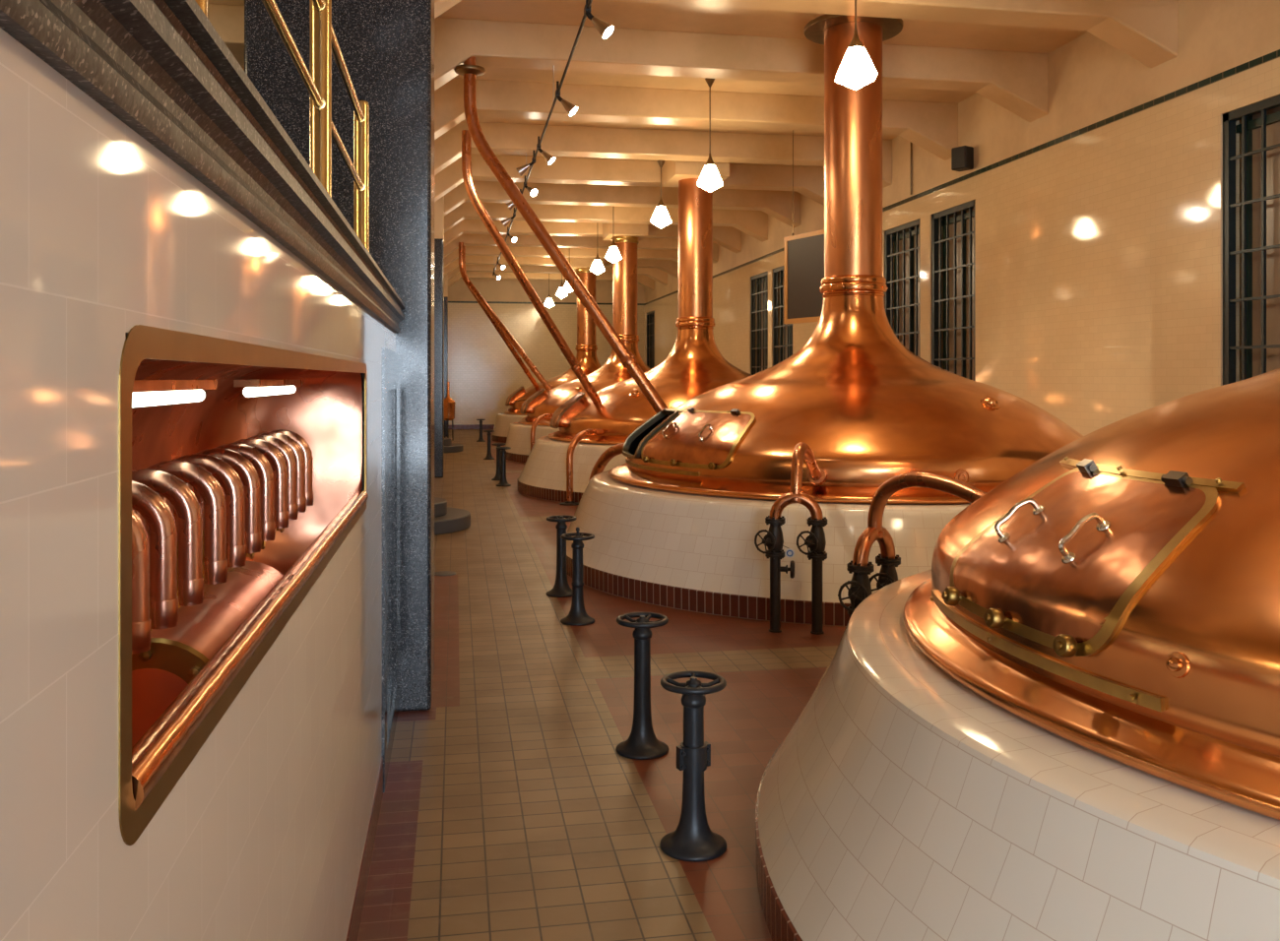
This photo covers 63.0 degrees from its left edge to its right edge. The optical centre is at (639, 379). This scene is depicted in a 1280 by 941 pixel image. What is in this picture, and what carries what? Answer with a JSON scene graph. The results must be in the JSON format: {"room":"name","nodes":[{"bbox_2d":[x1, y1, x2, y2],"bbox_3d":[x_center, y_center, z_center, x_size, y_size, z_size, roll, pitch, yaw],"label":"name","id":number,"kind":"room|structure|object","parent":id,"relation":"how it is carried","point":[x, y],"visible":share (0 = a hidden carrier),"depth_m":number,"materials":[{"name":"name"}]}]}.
{"room":"processing plant","nodes":[
{"label":"processing plant","id":0,"kind":"room"},
{"bbox_2d":[0,27,395,940],"bbox_3d":[-0.395,0.659,-0.349,0.300,1.788,11.450,0,0,-10],"label":"wall","id":1,"kind":"structure","parent":0,"point":[262,836],"depth_m":0.94,"materials":[{"name":"white tile"}]},
{"bbox_2d":[0,0,405,332],"bbox_3d":[-0.382,-0.306,-0.347,0.368,0.143,11.449,0,0,-10],"label":"trim","id":2,"kind":"structure","parent":1,"relation":"on","point":[161,68],"depth_m":1.12,"materials":[{"name":"stone"}]},
{"bbox_2d":[195,0,369,252],"bbox_3d":[-0.242,-0.730,-0.702,0.084,0.703,9.702,0,0,-10],"label":"railing","id":3,"kind":"object","parent":2,"relation":"on","point":[324,42],"visible":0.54,"depth_m":2.80,"materials":[{"name":"gold metal"}]},
{"bbox_2d":[118,324,368,845],"bbox_3d":[-0.930,0.320,2.207,0.483,0.744,2.650,0,0,-10],"label":"wall niche","id":4,"kind":"object","parent":1,"relation":"attached to","point":[172,695],"visible":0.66,"depth_m":1.90,"materials":[{"name":"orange metal"}]},
{"bbox_2d":[131,509,150,654],"bbox_3d":[-0.801,0.322,1.483,0.198,0.336,0.062,0,0,-10],"label":"gooseneck spout","id":5,"kind":"object","parent":4,"relation":"attached to","point":[141,620],"visible":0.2,"depth_m":1.49,"materials":[{"name":"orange metal"}]},
{"bbox_2d":[131,480,178,629],"bbox_3d":[-0.827,0.322,1.631,0.198,0.336,0.062,0,0,-10],"label":"gooseneck spout","id":6,"kind":"object","parent":4,"relation":"attached to","point":[159,518],"visible":0.23,"depth_m":1.63,"materials":[{"name":"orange metal"}]},
{"bbox_2d":[131,468,203,631],"bbox_3d":[-0.857,0.322,1.798,0.198,0.336,0.062,0,0,-10],"label":"gooseneck spout","id":7,"kind":"object","parent":4,"relation":"attached to","point":[183,499],"visible":0.32,"depth_m":1.79,"materials":[{"name":"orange metal"}]},
{"bbox_2d":[131,380,216,407],"bbox_3d":[-0.816,0.024,1.745,0.060,0.043,0.680,0,0,-10],"label":"lamp","id":8,"kind":"object","parent":4,"relation":"attached to","point":[146,393],"visible":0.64,"depth_m":1.77,"materials":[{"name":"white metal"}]},
{"bbox_2d":[131,459,227,608],"bbox_3d":[-0.890,0.322,1.986,0.198,0.336,0.062,0,0,-10],"label":"gooseneck spout","id":9,"kind":"object","parent":4,"relation":"attached to","point":[212,494],"visible":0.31,"depth_m":1.98,"materials":[{"name":"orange metal"}]},
{"bbox_2d":[159,453,246,596],"bbox_3d":[-0.921,0.322,2.163,0.198,0.336,0.062,0,0,-10],"label":"gooseneck spout","id":10,"kind":"object","parent":4,"relation":"attached to","point":[231,484],"visible":0.34,"depth_m":2.16,"materials":[{"name":"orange metal"}]},
{"bbox_2d":[173,448,261,591],"bbox_3d":[-0.952,0.322,2.340,0.198,0.336,0.062,0,0,-10],"label":"gooseneck spout","id":11,"kind":"object","parent":4,"relation":"attached to","point":[247,474],"visible":0.36,"depth_m":2.33,"materials":[{"name":"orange metal"}]},
{"bbox_2d":[192,443,274,575],"bbox_3d":[-0.984,0.322,2.517,0.198,0.336,0.062,0,0,-10],"label":"gooseneck spout","id":12,"kind":"object","parent":4,"relation":"attached to","point":[262,466],"visible":0.25,"depth_m":2.51,"materials":[{"name":"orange metal"}]},
{"bbox_2d":[216,438,288,559],"bbox_3d":[-1.020,0.322,2.724,0.198,0.336,0.062,0,0,-10],"label":"gooseneck spout","id":13,"kind":"object","parent":4,"relation":"attached to","point":[277,461],"visible":0.41,"depth_m":2.72,"materials":[{"name":"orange metal"}]},
{"bbox_2d":[233,380,302,397],"bbox_3d":[-1.017,0.024,2.887,0.060,0.043,0.720,0,0,-10],"label":"lamp","id":14,"kind":"object","parent":4,"relation":"attached to","point":[254,388],"visible":1,"depth_m":2.70,"materials":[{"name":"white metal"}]},
{"bbox_2d":[247,435,297,549],"bbox_3d":[-1.048,0.322,2.882,0.198,0.336,0.062,0,0,-10],"label":"gooseneck spout","id":15,"kind":"object","parent":4,"relation":"attached to","point":[286,451],"visible":0.2,"depth_m":2.88,"materials":[{"name":"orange metal"}]},
{"bbox_2d":[259,432,306,540],"bbox_3d":[-1.076,0.322,3.039,0.198,0.336,0.062,0,0,-10],"label":"gooseneck spout","id":16,"kind":"object","parent":4,"relation":"attached to","point":[294,447],"visible":0.21,"depth_m":3.04,"materials":[{"name":"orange metal"}]},
{"bbox_2d":[269,429,313,532],"bbox_3d":[-1.103,0.322,3.197,0.198,0.336,0.062,0,0,-10],"label":"gooseneck spout","id":17,"kind":"object","parent":4,"relation":"attached to","point":[300,441],"visible":0.18,"depth_m":3.19,"materials":[{"name":"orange metal"}]},
{"bbox_2d":[345,757,383,940],"bbox_3d":[-0.252,1.627,-0.857,0.206,0.147,10.400,0,0,-10],"label":"baseboard","id":18,"kind":"structure","parent":1,"relation":"attached to","point":[357,906],"depth_m":3.46,"materials":[{"name":"red tile"}]},
{"bbox_2d":[382,347,398,792],"bbox_3d":[-1.264,0.785,4.781,0.252,1.830,1.045,0,0,-10],"label":"glass panel","id":19,"kind":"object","parent":1,"relation":"attached to","point":[390,358],"depth_m":5.03,"materials":[{"name":"clear glass"}]},
{"bbox_2d":[448,278,644,425],"bbox_3d":[-3.542,-0.975,35.909,7.900,5.350,0.262,0,0,-10],"label":"wall","id":20,"kind":"structure","parent":0,"point":[482,371],"depth_m":35.59,"materials":[{"name":"beige paint"}]},
{"bbox_2d":[448,424,494,429],"bbox_3d":[-3.386,1.625,35.801,7.170,0.150,0.030,0,0,-10],"label":"baseboard","id":21,"kind":"structure","parent":20,"relation":"attached to","point":[460,426],"depth_m":35.37,"materials":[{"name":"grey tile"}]},
{"bbox_2d":[448,301,644,305],"bbox_3d":[-3.630,-2.607,35.773,7.680,0.055,0.040,0,0,-10],"label":"trim","id":22,"kind":"structure","parent":20,"relation":"attached to","point":[448,301],"depth_m":35.65,"materials":[{"name":"green tile"}]},
{"bbox_2d":[357,429,845,940],"bbox_3d":[-2.298,1.800,14.755,13.000,0.200,42.460,0,0,-10],"label":"floor","id":23,"kind":"structure","parent":0,"point":[510,810],"depth_m":4.72,"materials":[{"name":"tile"}]},
{"bbox_2d":[244,0,434,711],"bbox_3d":[-1.594,-0.950,5.684,0.915,5.300,0.850,0,0,-10],"label":"granite column","id":24,"kind":"structure","parent":23,"relation":"on","point":[387,46],"depth_m":5.32,"materials":[{"name":"grey stone"}]},
{"bbox_2d":[434,238,444,477],"bbox_3d":[-3.946,-0.360,18.293,0.985,4.120,0.800,0,0,-10],"label":"granite column","id":25,"kind":"structure","parent":23,"relation":"on","point":[438,242],"depth_m":17.97,"materials":[{"name":"grey stone"}]},
{"bbox_2d":[434,195,444,243],"bbox_3d":[-3.946,-2.910,18.293,0.985,0.980,0.800,0,0,-10],"label":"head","id":26,"kind":"structure","parent":25,"relation":"on","point":[439,204],"depth_m":17.97},
{"bbox_2d":[434,571,455,575],"bbox_3d":[-1.706,1.694,9.092,0.210,0.011,0.210,0,0,-10],"label":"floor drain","id":27,"kind":"object","parent":23,"relation":"on","point":[440,573],"visible":0.91,"depth_m":9.06,"materials":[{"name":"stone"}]},
{"bbox_2d":[444,296,447,437],"bbox_3d":[-6.199,-0.360,30.994,0.960,4.120,0.800,0,0,-10],"label":"granite column","id":28,"kind":"structure","parent":23,"relation":"on","point":[445,297],"depth_m":30.67,"materials":[{"name":"grey stone"}]},
{"bbox_2d":[444,274,447,297],"bbox_3d":[-6.199,-2.910,30.994,0.960,0.980,0.800,0,0,-10],"label":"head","id":29,"kind":"structure","parent":28,"relation":"on","point":[446,276],"depth_m":30.68},
{"bbox_2d":[444,382,455,441],"bbox_3d":[-5.270,0.890,28.721,0.380,1.620,0.380,0,0,-10],"label":"vessel","id":30,"kind":"object","parent":23,"relation":"on","point":[449,404],"visible":0.88,"depth_m":28.59,"materials":[{"name":"paint"}]},
{"bbox_2d":[434,507,470,534],"bbox_3d":[-2.340,1.625,12.026,0.770,0.150,1.540,0,0,-10],"label":"step","id":31,"kind":"structure","parent":23,"relation":"on","point":[454,520],"depth_m":11.63,"materials":[{"name":"stone"}]},
{"bbox_2d":[434,497,447,516],"bbox_3d":[-2.473,1.475,12.003,0.500,0.150,1.000,0,0,-10],"label":"step","id":32,"kind":"structure","parent":31,"relation":"on","point":[440,504],"depth_m":11.82,"materials":[{"name":"stone"}]},
{"bbox_2d":[444,443,462,452],"bbox_3d":[-4.555,1.625,24.582,0.770,0.150,1.540,0,0,-10],"label":"step","id":33,"kind":"structure","parent":23,"relation":"on","point":[454,448],"depth_m":24.13,"materials":[{"name":"stone"}]},
{"bbox_2d":[476,418,485,442],"bbox_3d":[-4.326,1.392,28.380,0.244,0.616,0.244,0,0,-33],"label":"pedestal","id":34,"kind":"object","parent":23,"relation":"on","point":[480,439],"visible":1,"depth_m":28.34,"materials":[{"name":"paint"}]},
{"bbox_2d":[483,430,494,459],"bbox_3d":[-3.195,1.392,22.081,0.244,0.616,0.244,0,0,-34],"label":"pedestal","id":35,"kind":"object","parent":23,"relation":"on","point":[488,454],"visible":1,"depth_m":22.04,"materials":[{"name":"paint"}]},
{"bbox_2d":[491,443,506,480],"bbox_3d":[-2.385,1.392,17.603,0.244,0.616,0.244,0,0,38],"label":"pedestal","id":36,"kind":"object","parent":23,"relation":"on","point":[498,454],"visible":0.84,"depth_m":17.57,"materials":[{"name":"paint"}]},
{"bbox_2d":[496,447,511,486],"bbox_3d":[-2.176,1.392,16.625,0.244,0.616,0.244,0,0,-9],"label":"pedestal","id":37,"kind":"object","parent":23,"relation":"on","point":[503,481],"visible":1,"depth_m":16.59,"materials":[{"name":"paint"}]},
{"bbox_2d":[491,412,526,443],"bbox_3d":[-1.503,1.329,29.355,5.288,0.742,5.288,0,0,-10],"label":"base","id":38,"kind":"object","parent":23,"relation":"on","point":[502,422],"visible":0.12,"depth_m":27.97,"materials":[{"name":"beige tile"}]},
{"bbox_2d":[504,267,601,415],"bbox_3d":[-1.503,-1.071,29.355,4.619,4.058,4.619,0,0,-36],"label":"kettle","id":39,"kind":"object","parent":38,"relation":"on","point":[586,349],"visible":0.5,"depth_m":29.09,"materials":[{"name":"orange metal"}]},
{"bbox_2d":[458,242,538,386],"bbox_3d":[-3.521,-1.435,26.912,0.152,3.690,4.173,0,0,22],"label":"pipe","id":40,"kind":"object","parent":39,"relation":"attached to","point":[526,370],"visible":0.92,"depth_m":26.56,"materials":[{"name":"orange metal"}]},
{"bbox_2d":[505,422,559,462],"bbox_3d":[-0.327,1.329,22.861,5.288,0.742,5.288,0,0,-10],"label":"base","id":41,"kind":"object","parent":23,"relation":"on","point":[518,439],"visible":0.14,"depth_m":21.39,"materials":[{"name":"beige tile"}]},
{"bbox_2d":[518,236,650,426],"bbox_3d":[-0.327,-1.071,22.861,4.619,4.058,4.619,0,0,9],"label":"kettle","id":42,"kind":"object","parent":41,"relation":"on","point":[624,271],"visible":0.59,"depth_m":22.59,"materials":[{"name":"orange metal"}]},
{"bbox_2d":[463,245,552,391],"bbox_3d":[-3.112,-1.436,24.137,0.152,3.689,3.836,0,0,-41],"label":"pipe","id":43,"kind":"object","parent":42,"relation":"attached to","point":[534,369],"visible":0.73,"depth_m":24.01,"materials":[{"name":"orange metal"}]},
{"bbox_2d":[530,413,553,450],"bbox_3d":[-1.892,1.200,20.920,0.281,1.001,0.991,0,0,40],"label":"pipe","id":44,"kind":"object","parent":23,"relation":"on","point":[545,416],"visible":0.59,"depth_m":20.67,"materials":[{"name":"orange metal"}]},
{"bbox_2d":[545,515,576,597],"bbox_3d":[-0.621,1.392,8.238,0.244,0.616,0.244,0,0,0],"label":"pedestal","id":45,"kind":"object","parent":23,"relation":"on","point":[561,589],"visible":0.98,"depth_m":8.20,"materials":[{"name":"paint"}]},
{"bbox_2d":[516,436,626,503],"bbox_3d":[0.869,1.307,16.370,5.548,0.786,5.548,0,0,-10],"label":"base","id":46,"kind":"object","parent":23,"relation":"on","point":[543,476],"visible":0.27,"depth_m":14.69,"materials":[{"name":"beige tile"}]},
{"bbox_2d":[547,178,751,445],"bbox_3d":[0.869,-1.093,16.370,4.619,4.014,4.619,0,0,9],"label":"kettle","id":47,"kind":"object","parent":46,"relation":"on","point":[695,366],"visible":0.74,"depth_m":15.90,"materials":[{"name":"orange metal"}]},
{"bbox_2d":[461,129,599,402],"bbox_3d":[-1.446,-1.410,14.668,0.151,3.739,2.535,0,0,45],"label":"pipe","id":48,"kind":"object","parent":47,"relation":"attached to","point":[473,195],"visible":0.94,"depth_m":14.33,"materials":[{"name":"orange metal"}]},
{"bbox_2d":[560,527,594,626],"bbox_3d":[-0.436,1.369,7.305,0.244,0.662,0.244,0,0,-43],"label":"pedestal","id":49,"kind":"object","parent":23,"relation":"on","point":[577,615],"visible":1,"depth_m":7.27,"materials":[{"name":"paint"}]},
{"bbox_2d":[559,429,603,506],"bbox_3d":[-0.726,1.200,14.424,0.281,1.001,0.991,0,0,40],"label":"pipe","id":50,"kind":"object","parent":23,"relation":"on","point":[569,501],"visible":0.99,"depth_m":14.13,"materials":[{"name":"orange metal"}]},
{"bbox_2d":[588,443,624,481],"bbox_3d":[-0.237,1.170,10.789,0.258,1.060,1.206,0,0,-34],"label":"pipe","id":51,"kind":"object","parent":23,"relation":"on","point":[608,454],"visible":0.29,"depth_m":10.94,"materials":[{"name":"orange metal"}]},
{"bbox_2d":[615,612,668,760],"bbox_3d":[0.011,1.392,4.774,0.244,0.616,0.244,0,0,14],"label":"pedestal","id":52,"kind":"object","parent":23,"relation":"on","point":[642,743],"visible":1,"depth_m":4.74,"materials":[{"name":"paint"}]},
{"bbox_2d":[659,670,726,862],"bbox_3d":[0.194,1.392,3.791,0.244,0.616,0.244,0,0,-23],"label":"pedestal","id":53,"kind":"object","parent":23,"relation":"on","point":[693,840],"visible":1,"depth_m":3.75,"materials":[{"name":"paint"}]},
{"bbox_2d":[566,469,971,627],"bbox_3d":[2.016,1.307,9.870,5.548,0.786,5.548,0,0,-10],"label":"base","id":54,"kind":"object","parent":23,"relation":"on","point":[684,551],"visible":0.31,"depth_m":7.66,"materials":[{"name":"beige tile"}]},
{"bbox_2d":[608,13,1083,504],"bbox_3d":[2.016,-1.348,9.870,4.619,4.524,4.619,0,0,-36],"label":"kettle","id":55,"kind":"object","parent":54,"relation":"on","point":[870,412],"visible":0.93,"depth_m":8.69,"materials":[{"name":"orange metal"}]},
{"bbox_2d":[454,56,669,421],"bbox_3d":[-0.780,-1.423,10.446,2.217,3.715,0.309,0,0,8],"label":"pipe","id":56,"kind":"object","parent":55,"relation":"attached to","point":[470,70],"visible":0.96,"depth_m":10.46,"materials":[{"name":"orange metal"}]},
{"bbox_2d":[754,442,827,635],"bbox_3d":[1.204,1.069,7.301,0.428,1.263,1.059,0,0,31],"label":"pipe","id":57,"kind":"object","parent":23,"relation":"on","point":[774,539],"visible":1,"depth_m":6.98,"materials":[{"name":"metal"}]},
{"bbox_2d":[837,471,986,617],"bbox_3d":[1.518,1.087,5.258,0.922,1.226,0.514,0,0,38],"label":"pipe","id":58,"kind":"object","parent":23,"relation":"on","point":[860,589],"visible":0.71,"depth_m":5.40,"materials":[{"name":"metal"}]},
{"bbox_2d":[755,570,1279,940],"bbox_3d":[3.163,1.306,3.371,5.548,0.787,5.548,0,0,-10],"label":"base","id":59,"kind":"object","parent":23,"relation":"on","point":[901,802],"visible":0.55,"depth_m":2.58,"materials":[{"name":"beige tile"}]},
{"bbox_2d":[902,367,1279,821],"bbox_3d":[3.163,-1.349,3.371,4.483,4.523,4.483,0,0,36],"label":"kettle","id":60,"kind":"object","parent":59,"relation":"on","point":[1117,595],"visible":1,"depth_m":2.75,"materials":[{"name":"orange metal"}]},
{"bbox_2d":[208,0,1087,167],"bbox_3d":[-2.298,-3.720,14.755,13.000,0.200,42.460,0,0,-10],"label":"ceiling","id":61,"kind":"structure","parent":0,"point":[618,14],"depth_m":10.92,"materials":[{"name":"paint"}]},
{"bbox_2d":[543,273,554,308],"bbox_3d":[-2.892,-2.935,33.202,0.356,1.370,0.308,0,0,-24],"label":"pendant lamp","id":62,"kind":"object","parent":61,"relation":"hanging from","point":[548,302],"visible":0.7,"depth_m":33.13,"materials":[{"name":"white glass"}]},
{"bbox_2d":[448,271,654,291],"bbox_3d":[-5.786,-3.168,33.662,12.700,0.923,0.390,0,0,-10],"label":"ceiling beam","id":63,"kind":"structure","parent":61,"relation":"attached to","point":[642,280],"depth_m":33.92,"materials":[{"name":"paint"}]},
{"bbox_2d":[448,264,667,285],"bbox_3d":[-5.418,-3.168,31.574,12.700,0.923,0.390,0,0,-10],"label":"ceiling beam","id":64,"kind":"structure","parent":61,"relation":"attached to","point":[655,274],"depth_m":31.85,"materials":[{"name":"paint"}]},
{"bbox_2d":[444,245,678,267],"bbox_3d":[-4.681,-3.168,27.398,12.700,0.923,0.390,0,0,-10],"label":"ceiling beam","id":65,"kind":"structure","parent":61,"relation":"attached to","point":[672,255],"depth_m":27.68,"materials":[{"name":"paint"}]},
{"bbox_2d":[444,256,678,278],"bbox_3d":[-5.050,-3.168,29.486,12.700,0.923,0.390,0,0,-10],"label":"ceiling beam","id":66,"kind":"structure","parent":61,"relation":"attached to","point":[671,267],"depth_m":29.68,"materials":[{"name":"paint"}]},
{"bbox_2d":[555,273,567,298],"bbox_3d":[-2.197,-2.935,29.263,0.356,1.370,0.308,0,0,-24],"label":"pendant lamp","id":67,"kind":"object","parent":61,"relation":"hanging from","point":[561,292],"visible":0.67,"depth_m":29.18,"materials":[{"name":"white glass"}]},
{"bbox_2d":[444,233,717,263],"bbox_3d":[-4.313,-3.168,25.311,12.700,0.923,0.390,0,0,-10],"label":"ceiling beam","id":68,"kind":"structure","parent":61,"relation":"attached to","point":[469,239],"depth_m":25.58,"materials":[{"name":"paint"}]},
{"bbox_2d":[569,257,603,270],"bbox_3d":[-1.507,-3.355,29.380,0.840,0.510,1.050,0,0,-10],"label":"ceiling beam","id":69,"kind":"structure","parent":61,"relation":"attached to","point":[575,263],"depth_m":28.85,"materials":[{"name":"paint"}]},
{"bbox_2d":[444,219,740,253],"bbox_3d":[-3.945,-3.168,23.223,12.700,0.923,0.390,0,0,-10],"label":"ceiling beam","id":70,"kind":"structure","parent":61,"relation":"attached to","point":[729,237],"depth_m":23.48,"materials":[{"name":"paint"}]},
{"bbox_2d":[589,253,604,274],"bbox_3d":[-0.917,-2.935,22.584,0.356,1.370,0.308,0,0,-24],"label":"pendant lamp","id":71,"kind":"object","parent":61,"relation":"hanging from","point":[597,267],"visible":0.76,"depth_m":22.49,"materials":[{"name":"white glass"}]},
{"bbox_2d":[242,67,958,160],"bbox_3d":[-2.103,-3.168,12.784,12.700,0.923,0.390,0,0,-10],"label":"ceiling beam","id":72,"kind":"structure","parent":61,"relation":"attached to","point":[932,127],"depth_m":13.07,"materials":[{"name":"paint"}]},
{"bbox_2d":[492,0,592,275],"bbox_3d":[-1.187,-3.048,12.484,0.028,0.424,33.000,0,0,-10],"label":"track","id":73,"kind":"object","parent":72,"relation":"hanging from","point":[590,1],"visible":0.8,"depth_m":10.79,"materials":[{"name":"black metal"}]},
{"bbox_2d":[501,207,515,226],"bbox_3d":[-2.270,-2.808,18.128,0.276,0.324,0.128,0,0,13],"label":"track spotlight","id":74,"kind":"object","parent":73,"relation":"attached to","point":[506,222],"visible":1,"depth_m":18.10,"materials":[{"name":"silver metal"}]},
{"bbox_2d":[516,150,535,176],"bbox_3d":[-1.471,-2.808,13.598,0.276,0.324,0.128,0,0,13],"label":"track spotlight","id":75,"kind":"object","parent":73,"relation":"attached to","point":[522,169],"visible":0.99,"depth_m":13.56,"materials":[{"name":"silver metal"}]},
{"bbox_2d":[523,175,537,196],"bbox_3d":[-1.613,-2.805,15.172,0.285,0.330,0.130,0,0,39],"label":"track spotlight","id":76,"kind":"object","parent":73,"relation":"attached to","point":[534,192],"visible":0.98,"depth_m":15.12,"materials":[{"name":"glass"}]},
{"bbox_2d":[536,135,555,165],"bbox_3d":[-1.156,-2.791,12.751,0.254,0.359,0.129,0,0,13],"label":"track spotlight","id":77,"kind":"object","parent":73,"relation":"attached to","point":[549,159],"visible":0.98,"depth_m":12.73,"materials":[{"name":"silver metal"}]},
{"bbox_2d":[555,80,578,117],"bbox_3d":[-0.739,-2.791,10.387,0.254,0.359,0.129,0,0,13],"label":"track spotlight","id":78,"kind":"object","parent":73,"relation":"attached to","point":[571,109],"visible":1,"depth_m":10.37,"materials":[{"name":"silver metal"}]},
{"bbox_2d":[583,0,614,39],"bbox_3d":[-0.322,-2.791,8.024,0.254,0.359,0.129,0,0,13],"label":"track spotlight","id":79,"kind":"object","parent":73,"relation":"attached to","point":[606,30],"visible":0.99,"depth_m":8.00,"materials":[{"name":"silver metal"}]},
{"bbox_2d":[444,201,767,242],"bbox_3d":[-3.576,-3.168,21.135,12.700,0.923,0.390,0,0,-10],"label":"ceiling beam","id":80,"kind":"structure","parent":61,"relation":"attached to","point":[754,224],"depth_m":21.45,"materials":[{"name":"paint"}]},
{"bbox_2d":[605,239,621,262],"bbox_3d":[-0.518,-2.935,20.319,0.356,1.370,0.308,0,0,-24],"label":"pendant lamp","id":81,"kind":"object","parent":61,"relation":"hanging from","point":[612,255],"visible":0.73,"depth_m":20.23,"materials":[{"name":"white glass"}]},
{"bbox_2d":[444,181,800,227],"bbox_3d":[-3.208,-3.168,19.047,12.700,0.923,0.390,0,0,-10],"label":"ceiling beam","id":82,"kind":"structure","parent":61,"relation":"attached to","point":[778,205],"depth_m":19.38,"materials":[{"name":"paint"}]},
{"bbox_2d":[602,223,647,241],"bbox_3d":[-0.331,-3.355,22.886,0.840,0.510,1.050,0,0,-10],"label":"ceiling beam","id":83,"kind":"structure","parent":61,"relation":"attached to","point":[609,230],"depth_m":22.40,"materials":[{"name":"paint"}]},
{"bbox_2d":[208,3,1048,122],"bbox_3d":[-1.735,-3.168,10.696,12.700,0.923,0.390,0,0,-10],"label":"ceiling beam","id":84,"kind":"structure","parent":61,"relation":"attached to","point":[1016,82],"depth_m":10.98,"materials":[{"name":"paint"}]},
{"bbox_2d":[434,153,824,205],"bbox_3d":[-2.840,-3.168,16.960,12.700,0.923,0.390,0,0,-10],"label":"ceiling beam","id":85,"kind":"structure","parent":61,"relation":"attached to","point":[808,181],"depth_m":17.22,"materials":[{"name":"paint"}]},
{"bbox_2d":[434,121,891,188],"bbox_3d":[-2.471,-3.168,14.872,12.700,0.923,0.390,0,0,-10],"label":"ceiling beam","id":86,"kind":"structure","parent":61,"relation":"attached to","point":[502,138],"depth_m":15.15,"materials":[{"name":"paint"}]},
{"bbox_2d":[650,159,671,228],"bbox_3d":[0.316,-2.755,15.592,0.356,1.010,0.308,0,0,-24],"label":"pendant lamp","id":87,"kind":"object","parent":86,"relation":"hanging from","point":[661,218],"visible":1,"depth_m":15.51,"materials":[{"name":"white glass"}]},
{"bbox_2d":[662,160,729,187],"bbox_3d":[0.865,-3.355,16.395,0.840,0.510,1.050,0,0,-10],"label":"ceiling","id":88,"kind":"structure","parent":61,"relation":"attached to","point":[673,171],"depth_m":15.93,"materials":[{"name":"paint"}]},
{"bbox_2d":[697,77,722,191],"bbox_3d":[0.846,-2.935,12.588,0.356,1.370,0.308,0,0,-24],"label":"pendant lamp","id":89,"kind":"object","parent":61,"relation":"hanging from","point":[710,179],"visible":0.98,"depth_m":12.51,"materials":[{"name":"white glass"}]},
{"bbox_2d":[783,130,824,323],"bbox_3d":[2.416,-2.200,14.251,0.045,2.840,1.442,0,0,-28],"label":"board","id":90,"kind":"object","parent":61,"relation":"hanging from","point":[803,253],"visible":0.48,"depth_m":14.51,"materials":[{"name":"metal"}]},
{"bbox_2d":[434,0,1177,67],"bbox_3d":[-1.366,-3.168,8.608,12.700,0.923,0.390,0,0,-10],"label":"ceiling beam","id":91,"kind":"structure","parent":61,"relation":"attached to","point":[1145,31],"depth_m":9.38,"materials":[{"name":"paint"}]},
{"bbox_2d":[834,0,877,90],"bbox_3d":[1.682,-2.935,8.136,0.356,1.370,0.308,0,0,-24],"label":"pendant lamp","id":92,"kind":"object","parent":61,"relation":"hanging from","point":[857,70],"visible":1,"depth_m":8.05,"materials":[{"name":"white glass"}]},
{"bbox_2d":[644,0,1279,436],"bbox_3d":[3.998,-1.000,15.866,0.412,5.400,41.860,0,0,-10],"label":"wall","id":93,"kind":"structure","parent":0,"point":[1099,251],"depth_m":10.82,"materials":[{"name":"beige paint"}]},
{"bbox_2d":[646,310,654,369],"bbox_3d":[0.458,-0.917,35.454,0.180,2.735,1.570,0,0,-10],"label":"window","id":94,"kind":"structure","parent":93,"relation":"in","point":[652,313],"depth_m":35.69,"materials":[{"name":"metal"}]},
{"bbox_2d":[750,271,767,375],"bbox_3d":[2.693,-0.917,22.784,0.180,2.735,1.380,0,0,-10],"label":"window","id":95,"kind":"structure","parent":93,"relation":"in","point":[762,279],"depth_m":23.12,"materials":[{"name":"metal"}]},
{"bbox_2d":[772,265,792,366],"bbox_3d":[2.985,-0.917,21.130,0.180,2.735,1.380,0,0,-10],"label":"window","id":96,"kind":"structure","parent":93,"relation":"in","point":[786,330],"depth_m":21.56,"materials":[{"name":"metal"}]},
{"bbox_2d":[884,218,920,357],"bbox_3d":[3.978,-0.917,15.497,0.180,2.735,1.300,0,0,-10],"label":"window","id":97,"kind":"structure","parent":93,"relation":"in","point":[906,239],"depth_m":15.67,"materials":[{"name":"metal"}]},
{"bbox_2d":[931,199,975,381],"bbox_3d":[4.258,-0.917,13.911,0.180,2.735,1.280,0,0,-10],"label":"window","id":98,"kind":"structure","parent":93,"relation":"in","point":[958,224],"depth_m":14.08,"materials":[{"name":"metal"}]},
{"bbox_2d":[644,49,1279,305],"bbox_3d":[3.807,-2.607,15.832,0.040,0.055,41.860,0,0,-10],"label":"trim","id":99,"kind":"structure","parent":93,"relation":"attached to","point":[1275,54],"depth_m":10.81,"materials":[{"name":"metal"}]},
{"bbox_2d":[951,145,973,171],"bbox_3d":[4.125,-2.800,13.285,0.260,0.280,0.220,0,0,-38],"label":"loudspeaker","id":100,"kind":"object","parent":93,"relation":"attached to","point":[962,158],"visible":1,"depth_m":13.19,"materials":[{"name":"black plastic"}]},
{"bbox_2d":[951,146,964,168],"bbox_3d":[4.026,-2.800,13.207,0.008,0.240,0.190,0,0,-38],"label":"speaker grille","id":101,"kind":"object","parent":100,"relation":"attached to","point":[957,154],"depth_m":13.20,"materials":[{"name":"paint"}]},
{"bbox_2d":[1222,94,1279,385],"bbox_3d":[5.233,-0.917,8.387,0.180,2.735,1.300,0,0,-10],"label":"window","id":102,"kind":"structure","parent":93,"relation":"in","point":[1258,129],"depth_m":8.83,"materials":[{"name":"metal"}]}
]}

